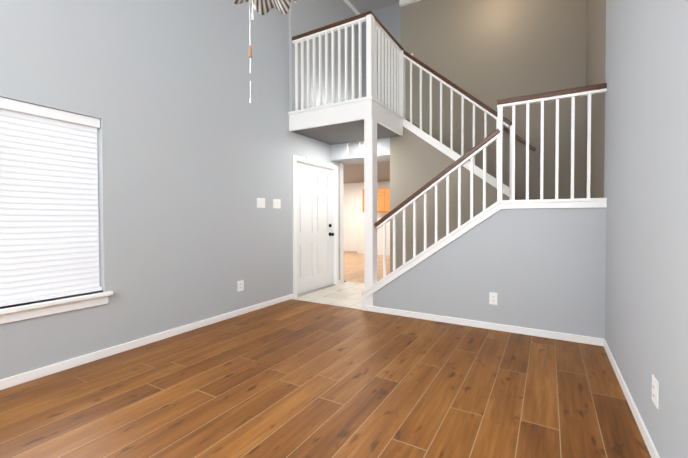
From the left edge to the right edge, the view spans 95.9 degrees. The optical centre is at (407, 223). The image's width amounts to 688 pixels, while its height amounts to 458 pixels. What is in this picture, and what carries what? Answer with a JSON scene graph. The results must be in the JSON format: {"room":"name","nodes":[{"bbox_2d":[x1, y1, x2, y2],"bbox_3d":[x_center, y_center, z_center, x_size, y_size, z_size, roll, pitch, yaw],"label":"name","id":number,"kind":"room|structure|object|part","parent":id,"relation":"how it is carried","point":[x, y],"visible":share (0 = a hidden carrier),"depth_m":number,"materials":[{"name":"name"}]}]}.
{"room":"empty living room","nodes":[
{"label":"empty living room","id":0,"kind":"room"},
{"bbox_2d":[0,0,339,379],"bbox_3d":[-2.478,-1.420,2.746,0.150,5.060,7.330,0,1,25],"label":"wall","id":1,"kind":"structure","parent":0,"point":[196,150],"depth_m":2.93,"materials":[{"name":"grey paint"}]},
{"bbox_2d":[0,97,112,323],"bbox_3d":[-2.889,-0.083,1.805,0.175,1.529,1.680,0,1,25],"label":"window","id":2,"kind":"structure","parent":1,"relation":"in","point":[49,231],"depth_m":2.26,"materials":[{"name":"white plastic"}]},
{"bbox_3d":[-2.941,-0.133,1.828,0.040,1.429,1.600,0,1,25],"label":"frame trim","id":3,"kind":"part","parent":2,"relation":"part of","materials":[{"name":"white plastic"}]},
{"bbox_3d":[-2.866,0.632,1.805,0.125,0.100,1.680,0,1,25],"label":"sill trim","id":4,"kind":"part","parent":2,"relation":"part of","materials":[{"name":"white wood"}]},
{"bbox_2d":[0,294,292,389],"bbox_3d":[-2.765,1.088,1.970,0.016,0.068,5.312,0,1,25],"label":"baseboard","id":5,"kind":"structure","parent":1,"relation":"attached to","point":[11,381],"depth_m":2.61,"materials":[{"name":"white wood"}]},
{"bbox_2d":[237,280,243,291],"bbox_3d":[-1.994,0.749,3.635,0.009,0.125,0.082,0,1,25],"label":"outlet","id":6,"kind":"object","parent":1,"relation":"attached to","point":[240,285],"visible":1,"depth_m":3.63,"materials":[{"name":"white plastic"}]},
{"bbox_2d":[257,198,264,207],"bbox_3d":[-1.869,-0.258,3.887,0.010,0.125,0.122,0,1,25],"label":"switch plate","id":7,"kind":"object","parent":1,"relation":"attached to","point":[260,202],"visible":1,"depth_m":3.88,"materials":[{"name":"white plastic"}]},
{"bbox_2d":[273,199,280,208],"bbox_3d":[-1.764,-0.261,4.114,0.010,0.125,0.122,0,1,25],"label":"switch plate","id":8,"kind":"object","parent":1,"relation":"attached to","point":[276,203],"visible":1,"depth_m":4.12,"materials":[{"name":"white plastic"}]},
{"bbox_2d":[296,162,332,294],"bbox_3d":[-1.504,0.075,4.875,0.045,1.980,0.880,0,1,25],"label":"front door","id":9,"kind":"structure","parent":1,"relation":"in","point":[314,229],"depth_m":4.85,"materials":[{"name":"white wood"}]},
{"bbox_2d":[292,155,338,297],"bbox_3d":[-1.493,0.045,4.869,0.170,2.064,1.030,0,1,25],"label":"door frame","id":10,"kind":"structure","parent":1,"relation":"attached to","point":[303,159],"depth_m":5.09,"materials":[{"name":"white wood"}]},
{"bbox_2d":[297,284,334,296],"bbox_3d":[-1.502,1.071,4.889,0.150,0.012,0.886,0,1,25],"label":"front door threshold sill","id":11,"kind":"structure","parent":1,"relation":"attached to","point":[298,295],"depth_m":4.81,"materials":[{"name":"silver metal"}]},
{"bbox_2d":[289,0,358,111],"bbox_3d":[-1.279,-2.781,5.073,0.050,2.410,1.760,0,1,25],"label":"wall","id":12,"kind":"structure","parent":0,"point":[305,16],"depth_m":4.80,"materials":[{"name":"grey paint"}]},
{"bbox_2d":[343,0,359,14],"bbox_3d":[-2.386,-3.904,2.664,0.054,0.090,7.030,0,1,25],"label":"crown molding","id":13,"kind":"structure","parent":12,"relation":"attached to","point":[347,2],"depth_m":5.55,"materials":[{"name":"white"}]},
{"bbox_2d":[0,299,650,457],"bbox_3d":[-1.052,1.185,1.160,3.806,0.100,5.280,0,1,25],"label":"floor","id":14,"kind":"structure","parent":0,"point":[292,378],"depth_m":1.97,"materials":[{"name":"brown wood"}]},
{"bbox_2d":[293,281,363,308],"bbox_3d":[0.341,1.138,4.162,3.806,0.100,1.340,0,1,25],"label":"floor","id":15,"kind":"structure","parent":0,"point":[346,294],"depth_m":4.49,"materials":[{"name":"white tile"}]},
{"bbox_2d":[288,11,606,338],"bbox_3d":[0.419,-0.764,4.301,3.806,3.700,1.788,0,1,25],"label":"staircase","id":16,"kind":"structure","parent":15,"relation":"on","point":[467,236],"depth_m":3.44,"materials":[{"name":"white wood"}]},
{"bbox_3d":[-0.866,-1.436,4.410,1.375,0.260,0.906,0,1,25],"label":"balcony fascia trim","id":17,"kind":"part","parent":16,"relation":"part of","materials":[{"name":"white wood"}]},
{"bbox_3d":[0.426,-1.288,4.308,3.806,2.654,1.756,0,1,25],"label":"railing handrail","id":18,"kind":"part","parent":16,"relation":"part of","materials":[{"name":"wood"}]},
{"bbox_3d":[0.622,-0.967,4.271,1.557,1.254,0.105,0,1,25],"label":"stringer trim","id":19,"kind":"part","parent":16,"relation":"part of","materials":[{"name":"white wood"}]},
{"bbox_2d":[366,305,599,345],"bbox_3d":[0.618,1.068,3.275,2.505,0.068,0.013,0,1,25],"label":"baseboard","id":20,"kind":"structure","parent":16,"relation":"attached to","point":[493,326],"depth_m":3.15,"materials":[{"name":"white wood"}]},
{"bbox_3d":[0.629,0.433,3.329,2.591,1.335,0.168,0,1,25],"label":"stringer trim","id":21,"kind":"part","parent":16,"relation":"part of","materials":[{"name":"white wood"}]},
{"bbox_2d":[489,292,497,304],"bbox_3d":[0.889,0.781,3.147,0.082,0.125,0.009,0,1,25],"label":"outlet","id":22,"kind":"object","parent":16,"relation":"attached to","point":[494,298],"visible":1,"depth_m":3.15,"materials":[{"name":"white plastic"}]},
{"bbox_2d":[340,163,343,282],"bbox_3d":[-1.235,-0.127,5.447,0.150,2.390,0.100,0,1,25],"label":"wall","id":23,"kind":"structure","parent":0,"point":[341,227],"depth_m":5.42,"materials":[{"name":"white paint"}]},
{"bbox_2d":[331,137,389,164],"bbox_3d":[-0.686,-1.187,5.093,1.130,0.260,0.450,0,1,25],"label":"soffit","id":24,"kind":"structure","parent":0,"point":[339,153],"depth_m":5.00,"materials":[{"name":"grey paint"}]},
{"bbox_2d":[347,141,360,157],"bbox_3d":[-0.867,-1.187,4.917,0.250,0.247,0.022,0,1,25],"label":"air vent grille","id":25,"kind":"object","parent":24,"relation":"attached to","point":[353,149],"visible":1,"depth_m":4.91,"materials":[{"name":"grey"}]},
{"bbox_2d":[343,181,389,250],"bbox_3d":[-0.683,-0.199,10.129,5.510,2.390,0.100,0,1,25],"label":"wall","id":26,"kind":"structure","parent":0,"point":[353,208],"depth_m":10.62,"materials":[{"name":"white paint"}]},
{"bbox_2d":[377,188,384,211],"bbox_3d":[-0.835,-0.741,9.935,0.420,0.760,0.345,0,1,25],"label":"upper cabinet","id":27,"kind":"object","parent":26,"relation":"attached to","point":[383,199],"depth_m":9.75,"materials":[{"name":"brown wood"}]},
{"bbox_2d":[385,188,389,211],"bbox_3d":[-0.443,-0.739,9.753,0.445,0.760,0.345,0,1,25],"label":"upper cabinet","id":28,"kind":"object","parent":26,"relation":"attached to","point":[387,190],"depth_m":9.65,"materials":[{"name":"brown wood"}]},
{"bbox_2d":[343,161,389,182],"bbox_3d":[-1.662,-1.413,8.095,5.430,0.100,4.580,0,1,25],"label":"ceiling","id":29,"kind":"structure","parent":0,"point":[353,173],"depth_m":8.21,"materials":[{"name":"paint"}]},
{"bbox_2d":[344,251,389,282],"bbox_3d":[-1.595,1.076,8.157,5.330,0.100,4.280,0,1,25],"label":"floor","id":30,"kind":"structure","parent":0,"point":[353,266],"depth_m":7.29,"materials":[{"name":"laminate"}]},
{"bbox_2d":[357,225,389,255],"bbox_3d":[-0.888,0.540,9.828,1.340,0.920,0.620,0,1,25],"label":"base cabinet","id":31,"kind":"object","parent":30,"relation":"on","point":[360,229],"depth_m":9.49,"materials":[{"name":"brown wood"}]},
{"bbox_2d":[348,0,398,13],"bbox_3d":[-0.684,-3.987,1.873,4.106,0.100,7.330,0,1,25],"label":"ceiling","id":32,"kind":"structure","parent":0,"point":[362,6],"depth_m":5.56,"materials":[{"name":"paint"}]},
{"bbox_2d":[232,0,295,102],"bbox_3d":[-0.789,-2.291,1.674,1.370,3.285,1.309,0,1,25],"label":"ceiling fan","id":33,"kind":"object","parent":32,"relation":"hanging from","point":[262,7],"visible":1,"depth_m":1.79,"materials":[{"name":"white metal"}]},
{"bbox_3d":[-0.790,-1.094,1.537,0.197,0.895,0.141,0,1,25],"label":"pull chain","id":34,"kind":"part","parent":33,"relation":"part of","materials":[{"name":"silver metal"}]},
{"bbox_3d":[-0.811,-1.351,1.648,0.391,0.205,0.391,0,1,25],"label":"lamp shade","id":35,"kind":"part","parent":33,"relation":"part of","materials":[{"name":"clear glass"}]},
{"bbox_2d":[362,0,586,199],"bbox_3d":[0.827,-1.458,5.170,3.806,5.060,0.150,0,1,25],"label":"wall","id":36,"kind":"structure","parent":0,"point":[489,53],"depth_m":4.76,"materials":[{"name":"beige paint"}]},
{"bbox_2d":[399,0,419,6],"bbox_3d":[1.162,-3.938,4.863,2.860,0.090,0.054,0,1,25],"label":"crown molding","id":37,"kind":"structure","parent":36,"relation":"attached to","point":[401,4],"depth_m":5.41,"materials":[{"name":"white"}]},
{"bbox_2d":[585,0,687,457],"bbox_3d":[1.110,-1.395,1.081,0.150,5.060,7.330,0,1,25],"label":"wall","id":38,"kind":"structure","parent":0,"point":[646,188],"depth_m":1.61,"materials":[{"name":"grey paint"}]},
{"bbox_2d":[600,338,659,457],"bbox_3d":[0.665,1.113,0.356,0.016,0.068,5.270,0,1,25],"label":"baseboard","id":39,"kind":"structure","parent":38,"relation":"attached to","point":[653,452],"depth_m":1.79,"materials":[{"name":"white wood"}]},
{"bbox_2d":[652,374,658,408],"bbox_3d":[1.177,0.800,1.448,0.009,0.125,0.082,0,1,25],"label":"outlet","id":40,"kind":"object","parent":38,"relation":"attached to","point":[655,391],"visible":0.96,"depth_m":1.43,"materials":[{"name":"white plastic"}]}
]}

